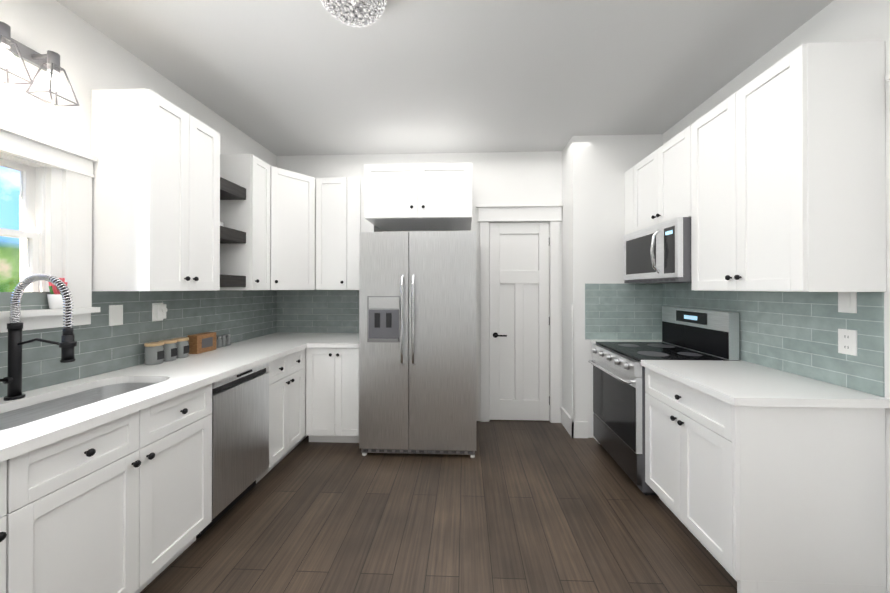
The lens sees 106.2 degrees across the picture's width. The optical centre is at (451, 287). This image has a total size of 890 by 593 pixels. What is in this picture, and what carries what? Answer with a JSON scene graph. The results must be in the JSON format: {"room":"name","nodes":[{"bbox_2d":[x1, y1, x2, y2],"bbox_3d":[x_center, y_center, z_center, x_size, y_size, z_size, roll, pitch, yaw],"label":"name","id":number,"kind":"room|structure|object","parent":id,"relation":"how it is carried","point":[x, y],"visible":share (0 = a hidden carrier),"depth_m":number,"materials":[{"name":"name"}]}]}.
{"room":"kitchen","nodes":[
{"label":"kitchen","id":0,"kind":"room"},
{"bbox_2d":[0,0,276,381],"bbox_3d":[-2.061,-0.015,1.200,0.160,2.820,5.120,0,0,2],"label":"wall","id":1,"kind":"structure","parent":0,"point":[92,58],"depth_m":1.73,"materials":[{"name":"white paint"}]},
{"bbox_2d":[0,21,78,106],"bbox_3d":[-1.885,-0.970,1.354,0.178,0.268,0.515,0,0,2],"label":"sconce","id":2,"kind":"object","parent":1,"relation":"attached to","point":[49,61],"visible":1,"depth_m":1.52,"materials":[{"name":"grey metal"}]},
{"bbox_2d":[0,122,99,332],"bbox_3d":[-2.029,-0.254,1.199,0.225,0.902,1.219,0,0,2],"label":"window","id":3,"kind":"structure","parent":1,"relation":"in","point":[53,234],"depth_m":1.64,"materials":[{"name":"white wood"}]},
{"bbox_2d":[47,278,67,308],"bbox_3d":[-1.924,0.030,1.632,0.068,0.151,0.067,0,0,2],"label":"plant pot","id":4,"kind":"object","parent":3,"relation":"on","point":[55,298],"visible":0.56,"depth_m":1.61,"materials":[{"name":"white ceramic"}]},
{"bbox_2d":[109,305,122,325],"bbox_3d":[-1.940,0.163,1.933,0.008,0.118,0.075,0,0,2],"label":"outlet","id":5,"kind":"object","parent":1,"relation":"attached to","point":[115,314],"visible":1,"depth_m":1.93,"materials":[{"name":"white plastic"}]},
{"bbox_2d":[0,290,276,396],"bbox_3d":[-1.950,0.253,1.895,0.006,0.459,3.400,0,0,2],"label":"backsplash","id":6,"kind":"structure","parent":1,"relation":"attached to","point":[102,346],"depth_m":2.01,"materials":[{"name":"tile"}]},
{"bbox_2d":[91,88,219,290],"bbox_3d":[-1.764,-0.524,2.064,0.359,1.095,0.522,0,0,2],"label":"upper cabinet","id":7,"kind":"object","parent":1,"relation":"attached to","point":[156,200],"visible":1,"depth_m":1.82,"materials":[{"name":"white wood"}]},
{"bbox_2d":[152,303,166,321],"bbox_3d":[-1.912,0.164,2.196,0.044,0.118,0.075,0,0,2],"label":"electrical outlet","id":8,"kind":"object","parent":1,"relation":"attached to","point":[159,310],"visible":0.98,"depth_m":2.17,"materials":[{"name":"white plastic"}]},
{"bbox_2d":[220,154,270,289],"bbox_3d":[-1.734,-0.521,2.803,0.359,1.095,0.249,0,0,2],"label":"upper cabinet","id":9,"kind":"object","parent":1,"relation":"attached to","point":[249,259],"visible":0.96,"depth_m":2.68,"materials":[{"name":"white wood"}]},
{"bbox_2d":[270,166,315,289],"bbox_3d":[-1.608,-0.519,3.254,0.575,1.095,0.658,0,0,2],"label":"upper cabinet","id":10,"kind":"object","parent":1,"relation":"attached to","point":[292,230],"visible":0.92,"depth_m":3.08,"materials":[{"name":"white wood"}]},
{"bbox_2d":[277,151,561,420],"bbox_3d":[0.128,-0.005,3.593,4.020,2.820,0.160,0,0,2],"label":"wall","id":11,"kind":"structure","parent":0,"point":[516,177],"depth_m":3.50,"materials":[{"name":"white paint"}]},
{"bbox_2d":[276,290,358,332],"bbox_3d":[-1.306,0.260,3.567,1.144,0.459,0.006,0,0,2],"label":"backsplash","id":12,"kind":"structure","parent":11,"relation":"attached to","point":[317,311],"depth_m":3.57,"materials":[{"name":"tile"}]},
{"bbox_2d":[316,177,381,289],"bbox_3d":[-1.029,-0.519,3.379,0.569,1.095,0.361,0,0,2],"label":"upper cabinet","id":13,"kind":"object","parent":11,"relation":"attached to","point":[342,222],"visible":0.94,"depth_m":3.24,"materials":[{"name":"white wood"}]},
{"bbox_2d":[364,163,471,230],"bbox_3d":[-0.277,-0.832,3.191,0.936,0.470,0.679,0,0,2],"label":"upper cabinet","id":14,"kind":"object","parent":11,"relation":"attached to","point":[417,197],"visible":1,"depth_m":2.89,"materials":[{"name":"white wood"}]},
{"bbox_2d":[489,222,549,420],"bbox_3d":[0.720,0.358,3.492,0.632,2.076,0.100,0,0,2],"label":"back door","id":15,"kind":"structure","parent":11,"relation":"in","point":[519,320],"depth_m":3.51,"materials":[{"name":"white wood"}]},
{"bbox_2d":[476,204,562,422],"bbox_3d":[0.713,0.274,3.543,0.893,2.262,0.210,0,0,2],"label":"door frame","id":16,"kind":"structure","parent":11,"relation":"attached to","point":[551,214],"depth_m":3.46,"materials":[{"name":"white wood"}]},
{"bbox_2d":[140,420,736,592],"bbox_3d":[-0.047,1.425,1.262,4.180,0.060,5.420,0,0,2],"label":"floor","id":17,"kind":"structure","parent":0,"point":[525,506],"depth_m":1.93,"materials":[{"name":"brown wood"}]},
{"bbox_2d":[0,446,43,592],"bbox_3d":[-1.677,0.956,0.826,0.633,0.876,0.532,0,0,2],"label":"base cabinet","id":18,"kind":"object","parent":17,"relation":"on","point":[21,476],"depth_m":1.05,"materials":[{"name":"white wood"}]},
{"bbox_2d":[196,362,268,537],"bbox_3d":[-1.618,0.963,2.122,0.630,0.872,0.527,0,0,2],"label":"dishwasher","id":19,"kind":"object","parent":17,"relation":"on","point":[240,433],"visible":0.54,"depth_m":2.05,"materials":[{"name":"grey metal"}]},
{"bbox_2d":[180,349,307,484],"bbox_3d":[-1.603,0.963,2.658,0.633,0.876,0.540,0,0,2],"label":"base cabinet","id":20,"kind":"object","parent":17,"relation":"on","point":[286,373],"depth_m":2.41,"materials":[{"name":"white wood"}]},
{"bbox_2d":[0,333,358,461],"bbox_3d":[-1.374,0.591,1.869,1.154,0.214,3.398,0,0,2],"label":"countertop","id":21,"kind":"structure","parent":20,"relation":"on","point":[34,419],"depth_m":1.66,"materials":[{"name":"white stone"}]},
{"bbox_2d":[0,273,76,400],"bbox_3d":[-1.768,0.210,1.385,0.294,0.540,0.161,0,0,2],"label":"faucet","id":22,"kind":"object","parent":21,"relation":"on","point":[67,344],"visible":1,"depth_m":1.43,"materials":[{"name":"black metal"}]},
{"bbox_2d":[144,342,163,364],"bbox_3d":[-1.874,0.418,2.106,0.093,0.131,0.094,0,0,2],"label":"jar","id":23,"kind":"object","parent":21,"relation":"on","point":[153,353],"visible":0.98,"depth_m":2.07,"materials":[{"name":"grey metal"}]},
{"bbox_2d":[159,339,176,361],"bbox_3d":[-1.870,0.418,2.203,0.093,0.131,0.094,0,0,2],"label":"jar","id":24,"kind":"object","parent":21,"relation":"on","point":[170,350],"visible":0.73,"depth_m":2.18,"materials":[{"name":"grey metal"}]},
{"bbox_2d":[173,337,188,358],"bbox_3d":[-1.866,0.419,2.300,0.093,0.131,0.094,0,0,2],"label":"jar","id":25,"kind":"object","parent":21,"relation":"on","point":[182,343],"visible":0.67,"depth_m":2.28,"materials":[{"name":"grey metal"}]},
{"bbox_2d":[187,332,215,353],"bbox_3d":[-1.869,0.418,2.509,0.076,0.134,0.185,0,0,2],"label":"box","id":26,"kind":"object","parent":21,"relation":"on","point":[202,342],"visible":0.96,"depth_m":2.46,"materials":[{"name":"brown wood"}]},
{"bbox_2d":[216,336,221,347],"bbox_3d":[-1.875,0.441,2.693,0.042,0.090,0.042,0,0,2],"label":"spice jar","id":27,"kind":"object","parent":21,"relation":"on","point":[219,342],"visible":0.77,"depth_m":2.68,"materials":[{"name":"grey glass"}]},
{"bbox_2d":[221,335,226,346],"bbox_3d":[-1.873,0.441,2.745,0.042,0.090,0.042,0,0,2],"label":"spice jar","id":28,"kind":"object","parent":21,"relation":"on","point":[224,340],"visible":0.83,"depth_m":2.73,"materials":[{"name":"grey glass"}]},
{"bbox_2d":[226,334,230,344],"bbox_3d":[-1.871,0.441,2.797,0.042,0.090,0.042,0,0,2],"label":"spice jar","id":29,"kind":"object","parent":21,"relation":"on","point":[228,337],"visible":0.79,"depth_m":2.79,"materials":[{"name":"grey glass"}]},
{"bbox_2d":[305,348,358,442],"bbox_3d":[-1.013,0.966,3.214,0.537,0.875,0.677,0,0,2],"label":"base cabinet","id":30,"kind":"object","parent":17,"relation":"on","point":[331,394],"visible":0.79,"depth_m":2.91,"materials":[{"name":"white wood"}]},
{"bbox_2d":[359,231,475,457],"bbox_3d":[-0.263,0.475,3.073,0.962,1.855,0.826,0,0,2],"label":"fridge","id":31,"kind":"object","parent":17,"relation":"on","point":[417,342],"visible":1,"depth_m":2.73,"materials":[{"name":"grey metal"}]},
{"bbox_2d":[588,306,738,494],"bbox_3d":[1.554,0.786,2.593,0.729,1.230,0.752,0,0,2],"label":"range","id":32,"kind":"object","parent":17,"relation":"on","point":[619,392],"visible":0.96,"depth_m":2.45,"materials":[{"name":"grey metal"}]},
{"bbox_2d":[645,367,885,592],"bbox_3d":[1.589,0.960,1.835,0.633,0.876,0.745,0,0,2],"label":"base cabinet","id":33,"kind":"object","parent":17,"relation":"on","point":[753,499],"depth_m":1.47,"materials":[{"name":"white wood"}]},
{"bbox_2d":[591,340,889,407],"bbox_3d":[1.594,0.504,2.269,0.658,0.037,1.658,0,0,2],"label":"countertop","id":34,"kind":"structure","parent":33,"relation":"on","point":[738,383],"depth_m":1.64,"materials":[{"name":"white stone"}]},
{"bbox_2d":[56,0,833,155],"bbox_3d":[-0.053,-1.475,1.124,4.180,0.100,5.120,0,0,2],"label":"ceiling","id":35,"kind":"structure","parent":0,"point":[292,77],"depth_m":2.12,"materials":[{"name":"white paint"}]},
{"bbox_2d":[321,0,386,27],"bbox_3d":[-0.465,-1.345,1.566,0.329,0.152,0.325,0,0,2],"label":"crystal ceiling light","id":36,"kind":"object","parent":35,"relation":"attached to","point":[359,13],"visible":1,"depth_m":1.57,"materials":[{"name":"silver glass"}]},
{"bbox_2d":[562,134,662,437],"bbox_3d":[1.556,-0.006,3.280,0.820,2.820,0.350,0,0,2],"label":"wall","id":37,"kind":"structure","parent":0,"point":[595,168],"depth_m":3.12,"materials":[{"name":"white paint"}]},
{"bbox_2d":[560,304,587,437],"bbox_3d":[1.197,0.781,3.280,0.158,1.245,0.373,0,0,2],"label":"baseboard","id":38,"kind":"structure","parent":37,"relation":"attached to","point":[576,429],"depth_m":3.10,"materials":[{"name":"white wood"}]},
{"bbox_2d":[585,284,662,339],"bbox_3d":[1.601,0.228,3.099,0.704,0.520,0.006,0,0,2],"label":"backsplash","id":39,"kind":"structure","parent":37,"relation":"attached to","point":[623,311],"depth_m":3.10,"materials":[{"name":"tile"}]},
{"bbox_2d":[663,0,889,592],"bbox_3d":[1.952,-0.016,0.957,0.160,2.820,4.960,0,0,2],"label":"wall","id":40,"kind":"structure","parent":0,"point":[849,20],"depth_m":1.57,"materials":[{"name":"white paint"}]},
{"bbox_2d":[625,170,628,234],"bbox_3d":[1.780,-0.765,2.985,0.345,0.606,0.223,0,0,2],"label":"upper cabinet","id":41,"kind":"object","parent":40,"relation":"attached to","point":[627,172],"depth_m":3.05,"materials":[{"name":"white wood"}]},
{"bbox_2d":[629,132,680,232],"bbox_3d":[1.762,-0.767,2.560,0.345,0.606,0.747,0,0,2],"label":"upper cabinet","id":42,"kind":"object","parent":40,"relation":"attached to","point":[655,181],"depth_m":2.59,"materials":[{"name":"white wood"}]},
{"bbox_2d":[624,217,690,282],"bbox_3d":[1.687,-0.247,2.565,0.492,0.425,0.746,0,0,2],"label":"microwave","id":43,"kind":"object","parent":42,"relation":"attached to","point":[659,253],"visible":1,"depth_m":2.40,"materials":[{"name":"grey metal"}]},
{"bbox_2d":[663,283,884,396],"bbox_3d":[1.923,0.225,2.270,0.006,0.520,1.624,0,0,2],"label":"backsplash","id":44,"kind":"structure","parent":40,"relation":"attached to","point":[796,333],"depth_m":1.79,"materials":[{"name":"tile"}]},
{"bbox_2d":[681,41,885,291],"bbox_3d":[1.734,-0.525,1.853,0.345,1.096,0.788,0,0,2],"label":"upper cabinet","id":45,"kind":"object","parent":40,"relation":"attached to","point":[772,178],"depth_m":1.50,"materials":[{"name":"white wood"}]},
{"bbox_2d":[838,329,856,355],"bbox_3d":[1.888,0.262,1.591,0.007,0.118,0.075,0,0,2],"label":"electrical outlet","id":46,"kind":"object","parent":40,"relation":"attached to","point":[847,341],"visible":1,"depth_m":1.59,"materials":[{"name":"white plastic"}]},
{"bbox_2d":[838,292,856,312],"bbox_3d":[1.887,0.064,1.592,0.008,0.118,0.075,0,0,2],"label":"light switch","id":47,"kind":"object","parent":40,"relation":"attached to","point":[847,302],"visible":0.79,"depth_m":1.59,"materials":[{"name":"white plastic"}]},
{"bbox_2d":[885,74,889,80],"bbox_3d":[1.843,0.246,0.778,0.045,2.295,1.275,0,0,2],"label":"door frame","id":48,"kind":"structure","parent":40,"relation":"attached to","point":[887,77],"depth_m":1.41,"materials":[{"name":"white"}]},
{"label":"outside","id":49,"kind":"structure","parent":0,"visible":0},
{"bbox_2d":[0,166,19,291],"bbox_3d":[-6.935,-1.101,2.202,0.020,9.000,12.000,0,0,2],"label":"sky","id":50,"kind":"structure","parent":49,"point":[14,175],"depth_m":5.14,"materials":[{"name":"blue"}]}
]}

